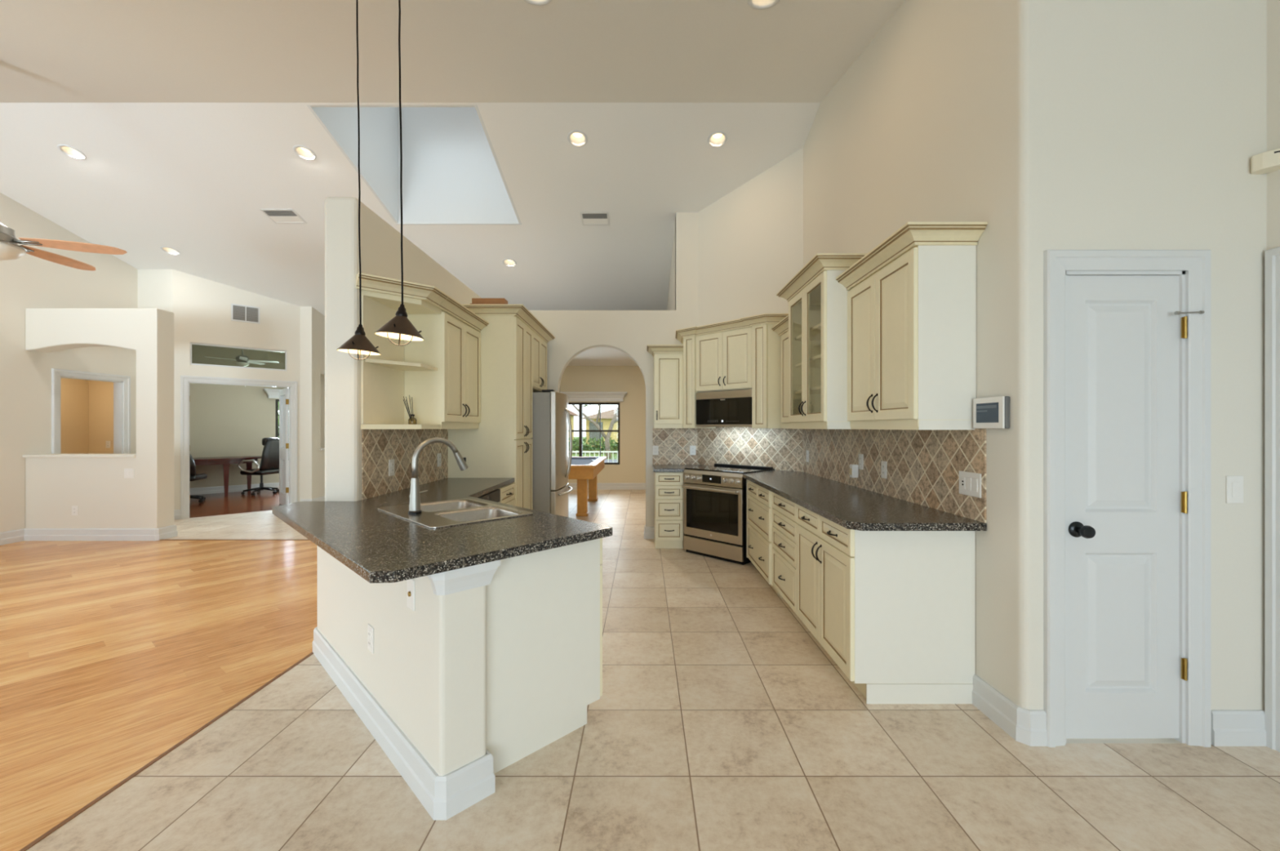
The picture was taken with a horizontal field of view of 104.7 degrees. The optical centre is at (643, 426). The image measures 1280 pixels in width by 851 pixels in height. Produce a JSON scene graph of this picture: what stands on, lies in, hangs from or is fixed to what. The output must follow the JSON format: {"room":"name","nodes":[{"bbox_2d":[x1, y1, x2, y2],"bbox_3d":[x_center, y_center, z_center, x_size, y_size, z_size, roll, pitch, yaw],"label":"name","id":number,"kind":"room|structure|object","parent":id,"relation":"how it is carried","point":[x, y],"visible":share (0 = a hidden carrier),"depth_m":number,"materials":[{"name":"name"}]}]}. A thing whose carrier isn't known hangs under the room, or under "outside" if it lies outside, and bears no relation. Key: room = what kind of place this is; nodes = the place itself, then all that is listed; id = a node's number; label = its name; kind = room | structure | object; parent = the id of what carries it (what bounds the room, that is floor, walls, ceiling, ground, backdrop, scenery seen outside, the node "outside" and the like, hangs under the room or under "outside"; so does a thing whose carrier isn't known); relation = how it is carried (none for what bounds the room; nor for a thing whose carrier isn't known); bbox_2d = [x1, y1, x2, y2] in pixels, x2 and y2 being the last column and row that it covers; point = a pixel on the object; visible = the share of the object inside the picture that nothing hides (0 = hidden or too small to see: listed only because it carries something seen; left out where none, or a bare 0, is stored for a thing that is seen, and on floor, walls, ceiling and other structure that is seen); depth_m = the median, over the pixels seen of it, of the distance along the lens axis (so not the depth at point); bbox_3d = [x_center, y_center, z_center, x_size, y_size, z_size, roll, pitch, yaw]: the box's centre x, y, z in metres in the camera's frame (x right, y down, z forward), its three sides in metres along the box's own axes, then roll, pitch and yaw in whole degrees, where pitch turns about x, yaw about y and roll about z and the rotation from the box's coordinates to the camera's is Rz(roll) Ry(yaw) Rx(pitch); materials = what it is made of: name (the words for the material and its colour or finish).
{"room":"kitchen","nodes":[
{"label":"kitchen","id":0,"kind":"room"},
{"bbox_2d":[0,192,137,532],"bbox_3d":[-7.550,-0.880,2.000,0.120,4.500,10.600,0,0,0],"label":"wall","id":1,"kind":"structure","parent":0,"point":[27,281],"depth_m":6.07,"materials":[{"name":"paint"}]},
{"bbox_2d":[22,453,136,457],"bbox_3d":[-6.817,0.352,6.080,1.345,0.036,0.270,0,0,0],"label":"trim","id":2,"kind":"structure","parent":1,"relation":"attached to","point":[32,455],"depth_m":5.95,"materials":[{"name":"paint"}]},
{"bbox_2d":[0,524,177,545],"bbox_3d":[-6.680,1.298,1.505,1.620,0.145,9.410,0,0,0],"label":"baseboard","id":3,"kind":"structure","parent":1,"relation":"attached to","point":[24,534],"depth_m":5.95,"materials":[{"name":"white paint"}]},
{"bbox_2d":[51,368,130,453],"bbox_3d":[-7.537,0.315,6.710,0.147,2.111,0.942,0,0,0],"label":"trim","id":4,"kind":"structure","parent":1,"relation":"attached to","point":[122,384],"depth_m":7.08,"materials":[{"name":"white paint"}]},
{"bbox_2d":[60,377,113,453],"bbox_3d":[-8.475,0.120,6.900,1.250,2.500,2.400,0,0,0],"label":"wall","id":5,"kind":"structure","parent":0,"point":[86,406],"depth_m":7.98,"materials":[{"name":"paint"}]},
{"bbox_2d":[25,307,173,528],"bbox_3d":[-6.689,-0.035,6.080,1.601,2.810,0.220,0,0,0],"label":"wall","id":6,"kind":"structure","parent":0,"point":[104,498],"depth_m":5.97,"materials":[{"name":"paint"}]},
{"bbox_2d":[137,269,173,311],"bbox_3d":[-7.285,-0.680,7.360,0.630,4.100,0.120,0,0,0],"label":"wall","id":7,"kind":"structure","parent":0,"point":[155,286],"depth_m":7.30,"materials":[{"name":"paint"}]},
{"bbox_2d":[173,269,299,517],"bbox_3d":[-6.458,-0.580,7.897,1.568,3.900,0.120,0,0,-45],"label":"wall","id":8,"kind":"structure","parent":0,"point":[202,307],"depth_m":7.70,"materials":[{"name":"paint"}]},
{"bbox_2d":[190,342,287,370],"bbox_3d":[-6.454,-1.110,7.901,1.200,0.340,0.080,0,0,-45],"label":"window","id":9,"kind":"structure","parent":8,"relation":"in","point":[191,343],"depth_m":7.87,"materials":[{"name":"white paint"}]},
{"bbox_2d":[180,375,297,519],"bbox_3d":[-6.432,0.299,7.904,0.147,2.141,1.447,0,0,45],"label":"trim","id":10,"kind":"structure","parent":8,"relation":"attached to","point":[185,380],"depth_m":7.57,"materials":[{"name":"white paint"}]},
{"bbox_2d":[231,303,259,324],"bbox_3d":[-6.368,-1.810,7.893,0.011,0.270,0.360,0,0,45],"label":"air vent","id":11,"kind":"object","parent":8,"relation":"in","point":[239,313],"visible":1,"depth_m":7.89,"materials":[{"name":"white paint"}]},
{"bbox_2d":[279,387,288,504],"bbox_3d":[-6.277,0.349,8.602,0.041,2.018,0.628,0,0,-45],"label":"door","id":12,"kind":"structure","parent":8,"relation":"in","point":[283,393],"depth_m":8.63,"materials":[{"name":"white paint"}]},
{"bbox_2d":[189,344,288,488],"bbox_3d":[-7.214,-0.155,9.595,3.300,3.050,3.349,0,0,-45],"label":"wall","id":13,"kind":"structure","parent":0,"point":[225,420],"depth_m":10.34,"materials":[{"name":"paint"}]},
{"bbox_2d":[189,481,288,494],"bbox_3d":[-8.321,1.298,10.701,0.020,0.145,3.100,0,0,45],"label":"baseboard","id":14,"kind":"structure","parent":13,"relation":"attached to","point":[219,489],"depth_m":10.27,"materials":[{"name":"white paint"}]},
{"bbox_2d":[262,388,288,460],"bbox_3d":[-7.706,-0.040,11.253,1.550,1.580,0.273,0,0,-45],"label":"window","id":15,"kind":"structure","parent":13,"relation":"in","point":[277,401],"depth_m":10.91,"materials":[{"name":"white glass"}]},
{"bbox_2d":[299,306,315,501],"bbox_3d":[-5.805,-0.430,8.454,0.290,3.600,0.090,0,0,0],"label":"wall","id":16,"kind":"structure","parent":0,"point":[307,313],"depth_m":8.41,"materials":[{"name":"paint"}]},
{"bbox_2d":[315,309,324,497],"bbox_3d":[-5.760,-0.380,9.425,0.200,3.500,1.850,0,0,0],"label":"wall","id":17,"kind":"structure","parent":0,"point":[319,317],"depth_m":8.59,"materials":[{"name":"paint"}]},
{"bbox_2d":[320,375,324,448],"bbox_3d":[-5.830,-0.280,9.025,0.060,1.500,0.950,0,0,0],"label":"wall","id":18,"kind":"structure","parent":0,"point":[322,377],"depth_m":8.91,"materials":[{"name":"paint"}]},
{"bbox_2d":[317,546,485,775],"bbox_3d":[-1.301,0.934,2.459,1.867,0.872,0.201,0,0,45],"label":"wall","id":19,"kind":"structure","parent":0,"point":[426,668],"depth_m":1.87,"materials":[{"name":"paint"}]},
{"bbox_2d":[367,623,373,653],"bbox_3d":[-1.256,0.970,2.265,0.072,0.116,0.009,0,0,45],"label":"wall outlet","id":20,"kind":"object","parent":19,"relation":"attached to","point":[370,628],"visible":1,"depth_m":2.25,"materials":[{"name":"white plastic"}]},
{"bbox_2d":[312,626,495,819],"bbox_3d":[-1.743,1.298,3.752,1.007,0.145,4.526,0,0,-19],"label":"baseboard","id":21,"kind":"structure","parent":19,"relation":"attached to","point":[443,797],"depth_m":1.88,"materials":[{"name":"white paint"}]},
{"bbox_2d":[406,578,414,610],"bbox_3d":[-0.908,0.646,1.914,0.072,0.118,0.013,0,0,45],"label":"cable jack","id":22,"kind":"object","parent":19,"relation":"attached to","point":[411,582],"visible":0.87,"depth_m":1.91,"materials":[{"name":"white plastic"}]},
{"bbox_2d":[426,560,500,595],"bbox_3d":[-0.655,0.543,1.796,0.084,0.091,0.245,0,0,45],"label":"trim","id":23,"kind":"structure","parent":19,"relation":"attached to","point":[447,582],"depth_m":1.76,"materials":[{"name":"white paint"}]},
{"bbox_2d":[324,197,481,501],"bbox_3d":[-1.895,-0.035,4.585,0.210,2.810,3.030,0,0,0],"label":"wall partition","id":24,"kind":"structure","parent":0,"point":[380,242],"depth_m":3.07,"materials":[{"name":"paint"}]},
{"bbox_2d":[355,272,448,429],"bbox_3d":[-1.604,-0.467,3.339,0.392,0.961,0.633,0,0,0],"label":"open shelf unit","id":25,"kind":"object","parent":24,"relation":"attached to","point":[382,375],"visible":0.92,"depth_m":3.31,"materials":[{"name":"beige paint"}]},
{"bbox_2d":[361,428,448,499],"bbox_3d":[-1.786,0.237,3.808,0.007,0.446,1.355,0,0,0],"label":"tile backsplash","id":26,"kind":"structure","parent":24,"relation":"attached to","point":[379,446],"depth_m":3.58,"materials":[{"name":"tile"}]},
{"bbox_2d":[404,295,488,428],"bbox_3d":[-1.598,-0.467,4.021,0.380,0.961,0.922,0,0,0],"label":"upper cabinet","id":27,"kind":"object","parent":24,"relation":"attached to","point":[449,397],"visible":1,"depth_m":3.71,"materials":[{"name":"beige paint"}]},
{"bbox_2d":[0,102,820,315],"bbox_3d":[-2.360,-2.311,7.447,10.520,1.473,5.705,0,0,0],"label":"ceiling","id":28,"kind":"structure","parent":0,"point":[194,180],"depth_m":5.60,"materials":[{"name":"paint"}]},
{"bbox_2d":[0,221,127,271],"bbox_3d":[-5.071,-2.081,3.853,1.523,1.556,1.490,0,0,0],"label":"ceiling fan","id":29,"kind":"object","parent":28,"relation":"hanging from","point":[10,249],"visible":1,"depth_m":3.97,"materials":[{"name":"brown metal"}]},
{"bbox_2d":[57,144,86,159],"bbox_3d":[-5.983,-2.915,5.162,0.203,0.142,0.197,0,0,6],"label":"recessed light","id":30,"kind":"object","parent":28,"relation":"in","point":[68,150],"visible":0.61,"depth_m":5.19,"materials":[{"name":"white paint"}]},
{"bbox_2d":[259,208,306,223],"bbox_3d":[-4.483,-2.620,6.146,0.400,0.074,0.264,0,0,0],"label":"ceiling vent","id":31,"kind":"object","parent":28,"relation":"in","point":[277,215],"visible":1,"depth_m":6.14,"materials":[{"name":"metal"}]},
{"bbox_2d":[293,145,315,160],"bbox_3d":[-3.555,-2.913,5.173,0.203,0.142,0.197,0,0,6],"label":"recessed light","id":32,"kind":"object","parent":28,"relation":"in","point":[299,150],"visible":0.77,"depth_m":5.21,"materials":[{"name":"white paint"}]},
{"bbox_2d":[567,130,587,146],"bbox_3d":[-0.672,-2.958,4.992,0.203,0.142,0.197,0,0,6],"label":"recessed light","id":33,"kind":"object","parent":28,"relation":"in","point":[575,135],"visible":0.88,"depth_m":5.04,"materials":[{"name":"glass"}]},
{"bbox_2d":[580,212,609,225],"bbox_3d":[-0.612,-2.609,6.191,0.350,0.069,0.244,0,0,0],"label":"ceiling vent","id":34,"kind":"object","parent":28,"relation":"in","point":[587,218],"visible":1,"depth_m":6.19,"materials":[{"name":"metal"}]},
{"bbox_2d":[707,131,728,147],"bbox_3d":[0.746,-2.956,5.002,0.203,0.142,0.197,0,0,6],"label":"recessed light","id":35,"kind":"object","parent":28,"relation":"in","point":[716,136],"visible":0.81,"depth_m":5.04,"materials":[{"name":"white paint"}]},
{"bbox_2d":[306,105,521,224],"bbox_3d":[-2.360,-3.382,5.465,1.600,1.596,1.690,0,0,0],"label":"skylight","id":36,"kind":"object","parent":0,"point":[452,174],"depth_m":6.28,"materials":[{"name":"white paint"}]},
{"bbox_2d":[0,0,905,102],"bbox_3d":[-2.360,-2.134,0.598,10.520,1.829,7.995,0,0,0],"label":"ceiling","id":37,"kind":"structure","parent":0,"point":[51,51],"depth_m":3.68,"materials":[{"name":"paint"}]},
{"bbox_2d":[336,0,380,359],"bbox_3d":[-1.535,-1.478,2.660,0.207,2.234,0.207,0,0,0],"label":"pendant lamp","id":38,"kind":"object","parent":37,"relation":"hanging from","point":[358,344],"visible":1,"depth_m":2.66,"materials":[{"name":"brown metal"}]},
{"bbox_2d":[374,0,424,346],"bbox_3d":[-1.130,-1.443,2.285,0.206,2.134,0.207,0,0,0],"label":"pendant lamp","id":39,"kind":"object","parent":37,"relation":"hanging from","point":[400,327],"visible":1,"depth_m":2.28,"materials":[{"name":"brown metal"}]},
{"bbox_2d":[747,0,779,9],"bbox_3d":[0.752,-2.722,3.094,0.203,0.138,0.198,0,0,-6],"label":"recessed light","id":40,"kind":"object","parent":37,"relation":"in","point":[755,4],"visible":1,"depth_m":3.16,"materials":[{"name":"glass"}]},
{"bbox_2d":[567,346,637,365],"bbox_3d":[-0.325,-1.388,8.600,6.150,0.084,4.800,0,0,0],"label":"ceiling","id":41,"kind":"structure","parent":0,"point":[598,356],"depth_m":9.75,"materials":[{"name":"paint"}]},
{"bbox_2d":[560,365,645,482],"bbox_3d":[-0.300,-0.005,10.915,6.000,2.750,0.150,0,0,0],"label":"wall","id":42,"kind":"structure","parent":0,"point":[631,468],"depth_m":10.84,"materials":[{"name":"paint"}]},
{"bbox_2d":[560,391,626,401],"bbox_3d":[-1.415,-0.660,10.745,2.090,0.200,0.189,0,0,0],"label":"window cornice","id":43,"kind":"structure","parent":42,"relation":"attached to","point":[572,396],"depth_m":10.71,"materials":[{"name":"white paint"}]},
{"bbox_2d":[568,402,619,464],"bbox_3d":[-1.400,0.143,10.930,1.740,1.364,0.064,0,0,0],"label":"window","id":44,"kind":"structure","parent":42,"relation":"in","point":[580,430],"depth_m":10.90,"materials":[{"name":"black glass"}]},
{"bbox_2d":[568,482,645,489],"bbox_3d":[-0.300,1.298,8.570,5.800,0.145,4.540,0,0,0],"label":"baseboard","id":45,"kind":"structure","parent":42,"relation":"attached to","point":[601,486],"depth_m":10.82,"materials":[{"name":"white paint"}]},
{"bbox_2d":[528,212,697,535],"bbox_3d":[-1.270,-0.830,6.150,4.061,4.400,0.140,0,0,0],"label":"wall","id":46,"kind":"structure","parent":0,"point":[629,332],"depth_m":6.08,"materials":[{"name":"paint"}]},
{"bbox_2d":[530,322,555,391],"bbox_3d":[-1.437,0.137,5.595,0.701,2.467,0.874,0,0,0],"label":"upper cabinet","id":47,"kind":"object","parent":46,"relation":"attached to","point":[542,335],"visible":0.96,"depth_m":5.51,"materials":[{"name":"beige paint"}]},
{"bbox_2d":[646,344,683,427],"bbox_3d":[0.251,-0.467,5.875,0.434,0.961,0.401,0,0,0],"label":"upper cabinet","id":48,"kind":"object","parent":46,"relation":"attached to","point":[668,358],"visible":0.95,"depth_m":5.75,"materials":[{"name":"beige paint"}]},
{"bbox_2d":[652,427,697,464],"bbox_3d":[0.380,0.236,6.075,0.550,0.448,0.007,0,0,0],"label":"tile backsplash","id":49,"kind":"structure","parent":46,"relation":"attached to","point":[673,443],"depth_m":6.07,"materials":[{"name":"tile"}]},
{"bbox_2d":[0,488,1279,850],"bbox_3d":[-3.372,1.427,4.287,12.244,0.126,15.175,0,0,0],"label":"floor","id":50,"kind":"structure","parent":0,"point":[720,721],"depth_m":2.11,"materials":[{"name":"tile"}]},
{"bbox_2d":[18,538,313,850],"bbox_3d":[-3.965,1.373,1.357,3.930,0.015,9.315,0,0,0],"label":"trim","id":51,"kind":"structure","parent":50,"relation":"on","point":[50,831],"depth_m":2.06,"materials":[{"name":"brown wood"}]},
{"bbox_2d":[189,453,207,502],"bbox_3d":[-8.304,0.904,8.898,0.637,0.920,0.621,0,0,-20],"label":"office chair","id":52,"kind":"object","parent":50,"relation":"on","point":[193,476],"visible":0.34,"depth_m":8.81,"materials":[{"name":"leather"}]},
{"bbox_2d":[192,455,262,495],"bbox_3d":[-8.639,0.989,9.846,1.720,0.750,0.740,0,0,-45],"label":"table","id":53,"kind":"object","parent":50,"relation":"on","point":[225,460],"visible":0.48,"depth_m":9.79,"materials":[{"name":"brown wood"}]},
{"bbox_2d":[236,437,279,495],"bbox_3d":[-7.817,0.789,10.125,0.621,1.150,0.660,0,0,6],"label":"office chair","id":54,"kind":"object","parent":50,"relation":"on","point":[269,462],"visible":0.91,"depth_m":9.97,"materials":[{"name":"black leather"}]},
{"bbox_2d":[476,488,500,502],"bbox_3d":[-1.437,0.937,3.730,0.626,0.866,0.594,0,0,0],"label":"dishwasher","id":55,"kind":"object","parent":50,"relation":"on","point":[494,495],"visible":0.16,"depth_m":3.84,"materials":[{"name":"black plastic"}]},
{"bbox_2d":[448,303,540,509],"bbox_3d":[-1.437,0.137,4.782,0.701,2.467,0.751,0,0,0],"label":"pantry cabinet","id":56,"kind":"object","parent":50,"relation":"on","point":[501,446],"visible":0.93,"depth_m":4.49,"materials":[{"name":"beige paint"}]},
{"bbox_2d":[470,297,507,303],"bbox_3d":[-1.460,-1.149,4.660,0.320,0.105,0.140,0,0,0],"label":"wooden board","id":57,"kind":"object","parent":56,"relation":"on","point":[474,300],"visible":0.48,"depth_m":4.60,"materials":[{"name":"brown wood"}]},
{"bbox_2d":[497,482,515,505],"bbox_3d":[-1.462,0.934,4.258,0.651,0.872,0.447,0,0,0],"label":"base cabinet","id":58,"kind":"object","parent":50,"relation":"on","point":[508,491],"visible":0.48,"depth_m":4.26,"materials":[{"name":"beige paint"}]},
{"bbox_2d":[485,537,602,773],"bbox_3d":[-0.848,0.934,2.573,1.282,0.872,0.639,0,0,45],"label":"base cabinet","id":59,"kind":"object","parent":50,"relation":"on","point":[544,608],"visible":0.46,"depth_m":2.09,"materials":[{"name":"beige paint"}]},
{"bbox_2d":[271,477,612,582],"bbox_3d":[-1.350,0.479,3.004,1.568,0.038,3.051,0,0,-25],"label":"countertop","id":60,"kind":"structure","parent":59,"relation":"on","point":[380,546],"depth_m":2.16,"materials":[{"name":"black stone"}]},
{"bbox_2d":[408,437,468,514],"bbox_3d":[-1.127,0.255,2.703,0.103,0.397,0.324,0,0,45],"label":"faucet","id":61,"kind":"object","parent":60,"relation":"on","point":[415,508],"visible":1,"depth_m":2.60,"materials":[{"name":"silver metal"}]},
{"bbox_2d":[377,497,533,528],"bbox_3d":[-1.041,0.550,2.693,0.540,0.194,0.780,0,0,-45],"label":"sink","id":62,"kind":"object","parent":60,"relation":"in","point":[448,513],"visible":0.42,"depth_m":2.72,"materials":[{"name":"metal"}]},
{"bbox_2d":[530,389,573,516],"bbox_3d":[-1.264,0.487,5.628,0.882,1.765,0.885,0,0,0],"label":"fridge","id":63,"kind":"object","parent":50,"relation":"on","point":[551,414],"visible":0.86,"depth_m":5.18,"materials":[{"name":"silver metal"}]},
{"bbox_2d":[568,456,606,515],"bbox_3d":[-1.335,0.968,8.440,1.230,0.804,2.220,0,0,0],"label":"pool table","id":64,"kind":"object","parent":50,"relation":"on","point":[583,468],"visible":0.54,"depth_m":7.58,"materials":[{"name":"brown wood"}]},
{"bbox_2d":[568,457,598,464],"bbox_3d":[-1.335,0.591,8.440,1.010,0.031,2.000,0,0,0],"label":"pool table","id":65,"kind":"object","parent":64,"relation":"on","point":[575,460],"depth_m":8.81,"materials":[{"name":"fabric"}]},
{"bbox_2d":[653,471,683,548],"bbox_3d":[0.282,0.934,5.768,0.315,0.872,0.604,0,0,0],"label":"base cabinet","id":66,"kind":"object","parent":50,"relation":"on","point":[668,489],"visible":0.98,"depth_m":5.50,"materials":[{"name":"beige paint"}]},
{"bbox_2d":[652,464,706,471],"bbox_3d":[0.486,0.479,5.772,0.761,0.038,0.605,0,0,0],"label":"countertop","id":67,"kind":"structure","parent":66,"relation":"on","point":[656,468],"depth_m":5.61,"materials":[{"name":"black stone"}]},
{"bbox_2d":[681,462,774,564],"bbox_3d":[0.895,0.899,5.340,0.766,0.942,0.687,0,0,45],"label":"range","id":68,"kind":"object","parent":50,"relation":"on","point":[714,496],"visible":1,"depth_m":5.12,"materials":[{"name":"silver metal"}]},
{"bbox_2d":[684,465,774,473],"bbox_3d":[0.927,0.457,5.372,0.766,0.017,0.598,0,0,45],"label":"cooktop","id":69,"kind":"object","parent":68,"relation":"in","point":[708,468],"depth_m":5.27,"materials":[{"name":"black glass"}]},
{"bbox_2d":[746,479,782,597],"bbox_3d":[1.305,0.934,4.394,0.672,0.872,0.872,0,0,0],"label":"base cabinet","id":70,"kind":"object","parent":50,"relation":"on","point":[759,525],"visible":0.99,"depth_m":4.27,"materials":[{"name":"beige paint"}]},
{"bbox_2d":[772,492,797,613],"bbox_3d":[1.317,0.934,3.643,0.651,0.872,0.623,0,0,0],"label":"base cabinet","id":71,"kind":"object","parent":50,"relation":"on","point":[784,510],"visible":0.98,"depth_m":3.60,"materials":[{"name":"beige paint"}]},
{"bbox_2d":[795,503,975,703],"bbox_3d":[1.317,0.934,2.887,0.651,0.872,0.886,0,0,0],"label":"base cabinet","id":72,"kind":"object","parent":50,"relation":"on","point":[895,611],"visible":0.97,"depth_m":2.45,"materials":[{"name":"beige paint"}]},
{"bbox_2d":[742,469,986,530],"bbox_3d":[1.310,0.479,3.838,0.669,0.038,2.946,0,0,0],"label":"countertop","id":73,"kind":"structure","parent":72,"relation":"on","point":[849,506],"depth_m":2.88,"materials":[{"name":"black stone"}]},
{"bbox_2d":[666,220,675,310],"bbox_3d":[-1.400,-2.075,8.050,3.800,1.310,3.900,0,0,0],"label":"wall","id":74,"kind":"structure","parent":0,"point":[671,304],"depth_m":6.69,"materials":[{"name":"paint"}]},
{"bbox_2d":[697,147,803,471],"bbox_3d":[1.202,-0.905,5.641,1.414,4.550,0.152,0,0,44],"label":"wall","id":75,"kind":"structure","parent":0,"point":[750,239],"depth_m":5.53,"materials":[{"name":"paint"}]},
{"bbox_2d":[675,313,788,428],"bbox_3d":[0.968,-0.546,5.394,1.790,1.121,0.531,0,0,45],"label":"upper cabinet","id":76,"kind":"object","parent":75,"relation":"attached to","point":[744,353],"visible":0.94,"depth_m":5.13,"materials":[{"name":"beige paint"}]},
{"bbox_2d":[696,389,751,426],"bbox_3d":[0.981,-0.195,5.426,0.736,0.385,0.396,0,0,45],"label":"microwave","id":77,"kind":"object","parent":76,"relation":"in","point":[727,408],"visible":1,"depth_m":5.27,"materials":[{"name":"black plastic"}]},
{"bbox_2d":[697,426,802,471],"bbox_3d":[1.147,0.229,5.592,1.395,0.462,0.007,0,0,45],"label":"tile backsplash","id":78,"kind":"structure","parent":75,"relation":"attached to","point":[780,449],"depth_m":5.53,"materials":[{"name":"tile"}]},
{"bbox_2d":[803,0,1053,709],"bbox_3d":[1.710,-0.905,3.695,0.130,4.550,3.110,0,0,0],"label":"wall","id":79,"kind":"structure","parent":0,"point":[946,114],"depth_m":2.38,"materials":[{"name":"paint"}]},
{"bbox_2d":[771,315,791,428],"bbox_3d":[1.452,-0.483,4.472,0.382,0.994,0.826,0,0,0],"label":"upper cabinet","id":80,"kind":"object","parent":79,"relation":"attached to","point":[781,328],"visible":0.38,"depth_m":4.69,"materials":[{"name":"beige paint"}]},
{"bbox_2d":[776,253,866,429],"bbox_3d":[1.376,-0.550,3.652,0.534,1.128,0.973,0,0,0],"label":"upper cabinet","id":81,"kind":"object","parent":79,"relation":"attached to","point":[817,301],"visible":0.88,"depth_m":3.41,"materials":[{"name":"beige paint"}]},
{"bbox_2d":[795,322,821,340],"bbox_3d":[1.433,-0.720,3.654,0.396,0.020,0.765,0,0,0],"label":"shelf","id":82,"kind":"object","parent":81,"relation":"attached to","point":[815,331],"depth_m":3.78,"materials":[{"name":"wood"}]},
{"bbox_2d":[795,354,821,367],"bbox_3d":[1.433,-0.500,3.654,0.396,0.020,0.765,0,0,0],"label":"shelf","id":83,"kind":"object","parent":81,"relation":"attached to","point":[815,362],"depth_m":3.82,"materials":[{"name":"wood"}]},
{"bbox_2d":[795,385,821,394],"bbox_3d":[1.433,-0.280,3.654,0.396,0.020,0.765,0,0,0],"label":"shelf","id":84,"kind":"object","parent":81,"relation":"attached to","point":[814,390],"depth_m":3.84,"materials":[{"name":"wood"}]},
{"bbox_2d":[802,428,986,522],"bbox_3d":[1.641,0.229,3.732,0.007,0.462,2.725,0,0,0],"label":"tile backsplash","id":85,"kind":"structure","parent":79,"relation":"attached to","point":[923,466],"depth_m":3.06,"materials":[{"name":"tile"}]},
{"bbox_2d":[959,470,981,497],"bbox_3d":[1.632,0.285,2.475,0.009,0.118,0.165,0,0,0],"label":"switch plate","id":86,"kind":"object","parent":85,"relation":"attached to","point":[970,483],"visible":1,"depth_m":2.46,"materials":[{"name":"white plastic"}]},
{"bbox_2d":[835,222,987,429],"bbox_3d":[1.452,-0.483,2.804,0.382,0.994,0.891,0,0,0],"label":"upper cabinet","id":87,"kind":"object","parent":79,"relation":"attached to","point":[912,298],"visible":0.98,"depth_m":2.45,"materials":[{"name":"beige paint"}]},
{"bbox_2d":[973,395,1009,428],"bbox_3d":[1.629,-0.066,2.320,0.032,0.146,0.210,0,0,0],"label":"keypad","id":88,"kind":"object","parent":79,"relation":"attached to","point":[993,412],"visible":1,"depth_m":2.29,"materials":[{"name":"white plastic"}]},
{"bbox_2d":[1053,0,1266,742],"bbox_3d":[2.263,-0.905,2.200,0.975,4.550,0.120,0,0,0],"label":"wall","id":89,"kind":"structure","parent":0,"point":[1160,106],"depth_m":2.14,"materials":[{"name":"paint"}]},
{"bbox_2d":[972,674,1266,746],"bbox_3d":[2.163,1.298,2.285,1.075,0.145,0.330,0,0,0],"label":"baseboard","id":90,"kind":"structure","parent":89,"relation":"attached to","point":[1228,727],"depth_m":2.13,"materials":[{"name":"white paint"}]},
{"bbox_2d":[1043,249,1210,746],"bbox_3d":[2.083,0.304,2.187,0.701,2.132,0.147,0,0,0],"label":"trim","id":91,"kind":"structure","parent":89,"relation":"attached to","point":[1193,267],"depth_m":2.12,"materials":[{"name":"white paint"}]},
{"bbox_2d":[1066,275,1204,737],"bbox_3d":[2.114,0.348,2.134,0.564,2.016,0.106,0,0,0],"label":"door","id":92,"kind":"structure","parent":89,"relation":"in","point":[1122,331],"depth_m":2.15,"materials":[{"name":"white paint"}]},
{"bbox_2d":[1226,475,1243,502],"bbox_3d":[2.557,0.270,2.135,0.072,0.118,0.009,0,0,0],"label":"switch plate","id":93,"kind":"object","parent":89,"relation":"attached to","point":[1234,484],"visible":1,"depth_m":2.13,"materials":[{"name":"white plastic"}]},
{"bbox_2d":[1266,0,1279,249],"bbox_3d":[2.760,-0.680,-0.550,0.120,4.100,5.500,0,0,0],"label":"wall","id":94,"kind":"structure","parent":0,"point":[1273,6],"depth_m":2.12,"materials":[{"name":"paint"}]},
{"bbox_2d":[1250,148,1279,174],"bbox_3d":[2.675,-1.130,2.095,0.131,0.070,0.078,0,0,38],"label":"sensor","id":95,"kind":"object","parent":94,"relation":"attached to","point":[1268,162],"visible":0.98,"depth_m":2.09,"materials":[{"name":"white plastic"}]},
{"bbox_2d":[1264,246,1279,751],"bbox_3d":[2.747,0.304,1.625,0.147,2.131,1.012,0,0,0],"label":"trim","id":96,"kind":"structure","parent":94,"relation":"attached to","point":[1272,256],"depth_m":2.10,"materials":[{"name":"white paint"}]},
{"bbox_3d":[-7.214,-1.705,9.595,3.300,0.050,3.349,0,0,-45],"label":"ceiling","id":97,"kind":"structure","parent":0,"visible":0},
{"bbox_2d":[203,348,279,386],"bbox_3d":[-7.426,-1.210,9.144,1.076,0.940,1.052,0,0,0],"label":"fan","id":98,"kind":"object","parent":97,"relation":"hanging from","point":[242,360],"visible":0.87,"depth_m":9.10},
{"label":"outside","id":99,"kind":"structure","parent":0,"visible":0},
{"bbox_2d":[288,436,617,458],"bbox_3d":[-5.000,1.795,15.000,130.000,0.050,150.000,0,0,0],"label":"ground","id":100,"kind":"structure","parent":99,"point":[615,455],"depth_m":31.91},
{"bbox_2d":[568,436,617,453],"bbox_3d":[-2.515,1.331,33.002,29.074,1.465,1.461,0,0,0],"label":"hedge","id":101,"kind":"object","parent":100,"relation":"on","point":[575,441],"visible":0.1,"depth_m":32.80,"materials":[{"name":"green plant"}]},
{"bbox_2d":[572,404,617,457],"bbox_3d":[-1.849,-0.602,27.995,6.440,4.774,1.655,0,0,0],"label":"tree","id":102,"kind":"object","parent":100,"relation":"on","point":[614,420],"visible":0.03,"depth_m":27.93,"materials":[{"name":"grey plant"}]},
{"bbox_2d":[582,408,617,447],"bbox_3d":[2.550,-0.280,46.500,16.000,4.100,10.000,0,0,0],"label":"house","id":103,"kind":"structure","parent":100,"relation":"on","point":[606,416],"depth_m":42.00,"materials":[{"name":"yellow paint"}]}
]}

